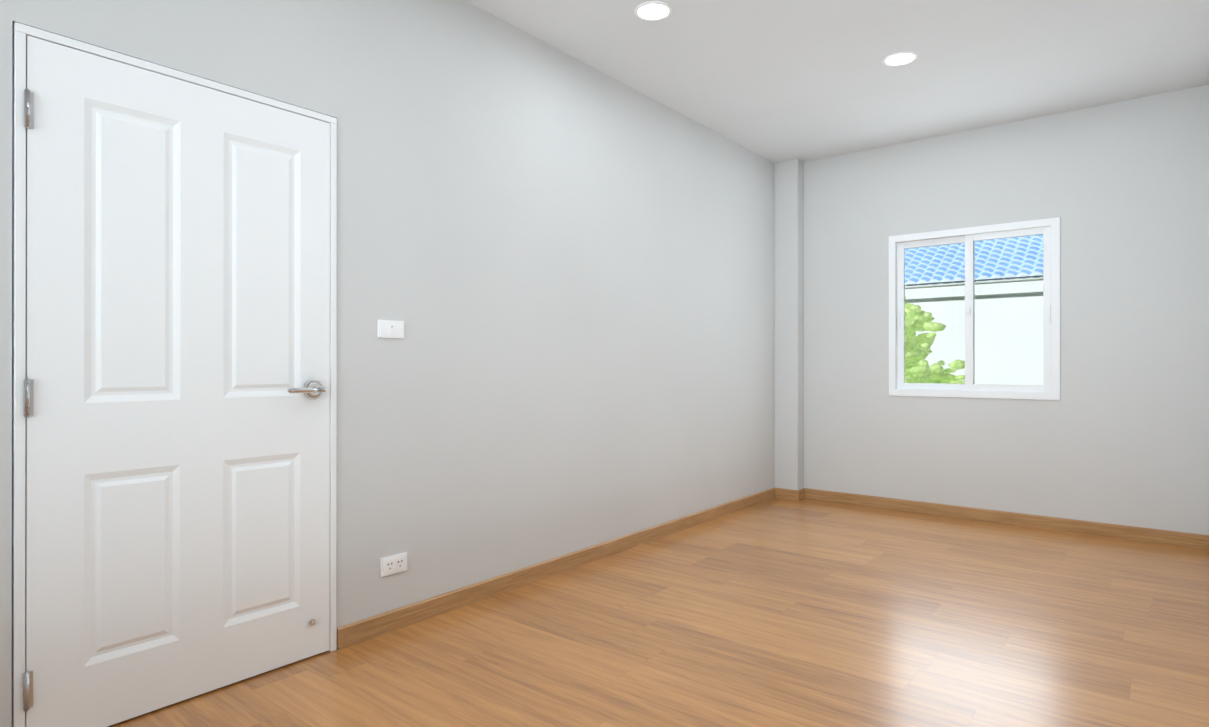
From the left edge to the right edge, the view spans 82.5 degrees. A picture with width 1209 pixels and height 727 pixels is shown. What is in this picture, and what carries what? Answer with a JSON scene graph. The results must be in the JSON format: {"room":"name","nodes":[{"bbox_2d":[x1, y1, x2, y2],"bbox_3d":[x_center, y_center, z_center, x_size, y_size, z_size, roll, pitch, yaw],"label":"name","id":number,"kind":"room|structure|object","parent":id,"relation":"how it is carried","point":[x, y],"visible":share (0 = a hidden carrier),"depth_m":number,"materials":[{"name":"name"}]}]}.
{"room":"empty room","nodes":[
{"label":"empty room","id":0,"kind":"room"},
{"bbox_2d":[0,0,773,726],"bbox_3d":[-0.487,-0.277,3.401,0.120,2.738,6.346,0,0,39],"label":"wall","id":1,"kind":"structure","parent":0,"point":[556,262],"depth_m":3.26,"materials":[{"name":"paint"}]},
{"bbox_2d":[12,22,336,726],"bbox_3d":[-1.369,0.077,2.299,0.132,2.027,0.950,0,0,39],"label":"door frame","id":2,"kind":"structure","parent":1,"relation":"attached to","point":[20,32],"depth_m":1.90,"materials":[{"name":"white wood"}]},
{"bbox_2d":[23,35,329,726],"bbox_3d":[-1.312,0.087,2.248,0.098,1.992,0.904,0,0,39],"label":"door","id":3,"kind":"structure","parent":1,"relation":"in","point":[177,455],"depth_m":2.18,"materials":[{"name":"white wood"}]},
{"bbox_2d":[378,320,403,337],"bbox_3d":[-0.870,-0.140,2.816,0.012,0.072,0.120,0,0,39],"label":"switch plate","id":4,"kind":"object","parent":1,"relation":"attached to","point":[390,329],"visible":1,"depth_m":2.81,"materials":[{"name":"white plastic"}]},
{"bbox_2d":[381,552,406,576],"bbox_3d":[-0.862,0.824,2.827,0.011,0.074,0.122,0,0,39],"label":"electrical outlet","id":5,"kind":"object","parent":1,"relation":"attached to","point":[393,564],"visible":1,"depth_m":2.82,"materials":[{"name":"white plastic"}]},
{"bbox_2d":[337,487,780,649],"bbox_3d":[0.188,1.052,4.135,0.013,0.082,3.854,0,0,39],"label":"baseboard","id":6,"kind":"structure","parent":1,"relation":"attached to","point":[359,631],"depth_m":3.37,"materials":[{"name":"brown wood"}]},
{"bbox_2d":[108,498,1208,726],"bbox_3d":[0.624,1.166,2.508,2.968,0.150,6.346,0,0,39],"label":"floor","id":7,"kind":"structure","parent":0,"point":[776,612],"depth_m":2.70,"materials":[{"name":"laminate"}]},
{"bbox_2d":[774,159,803,489],"bbox_3d":[1.508,-0.274,5.631,0.200,2.738,0.130,0,0,39],"label":"column","id":8,"kind":"structure","parent":7,"relation":"on","point":[788,324],"depth_m":5.58,"materials":[{"name":"paint"}]},
{"bbox_2d":[465,0,1208,162],"bbox_3d":[0.624,-1.722,2.512,2.968,0.150,6.346,0,0,39],"label":"ceiling","id":9,"kind":"structure","parent":0,"point":[774,81],"depth_m":3.72,"materials":[{"name":"paint"}]},
{"bbox_2d":[634,1,671,20],"bbox_3d":[0.228,-1.643,3.220,0.176,0.006,0.176,0,0,39],"label":"recessed light","id":10,"kind":"object","parent":9,"relation":"in","point":[653,11],"visible":1,"depth_m":3.21,"materials":[{"name":"white plastic"}]},
{"bbox_2d":[882,51,917,65],"bbox_3d":[1.595,-1.642,3.720,0.176,0.006,0.176,0,0,39],"label":"recessed light","id":11,"kind":"object","parent":9,"relation":"in","point":[900,58],"visible":1,"depth_m":3.71,"materials":[{"name":"white plastic"}]},
{"bbox_2d":[804,85,1208,534],"bbox_3d":[2.572,-0.274,4.938,2.728,2.738,0.120,0,0,39],"label":"wall","id":12,"kind":"structure","parent":0,"point":[1117,433],"depth_m":4.53,"materials":[{"name":"paint"}]},
{"bbox_2d":[889,217,1059,399],"bbox_3d":[2.589,-0.359,4.890,1.082,1.199,0.090,0,0,39],"label":"window","id":13,"kind":"structure","parent":12,"relation":"in","point":[1049,230],"depth_m":4.86,"materials":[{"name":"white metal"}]},
{"bbox_2d":[801,488,1208,548],"bbox_3d":[2.597,1.053,4.830,2.500,0.082,0.013,0,0,39],"label":"baseboard","id":14,"kind":"structure","parent":12,"relation":"attached to","point":[1186,539],"depth_m":4.65,"materials":[{"name":"brown wood"}]},
{"label":"outside","id":15,"kind":"structure","parent":0,"visible":0},
{"bbox_3d":[8.183,4.446,6.115,90.000,0.300,100.000,0,0,39],"label":"ground","id":16,"kind":"structure","parent":15,"visible":0},
{"bbox_2d":[905,296,964,383],"bbox_3d":[4.261,1.499,10.487,3.996,5.629,3.540,0,0,39],"label":"tree","id":17,"kind":"object","parent":16,"relation":"on","point":[919,341],"depth_m":9.98,"materials":[{"name":"green plant"}]},
{"bbox_2d":[905,234,1042,384],"bbox_3d":[11.619,0.028,14.478,24.300,8.560,7.274,0,0,39],"label":"house","id":18,"kind":"structure","parent":16,"relation":"on","point":[1008,339],"depth_m":13.55,"materials":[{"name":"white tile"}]}
]}

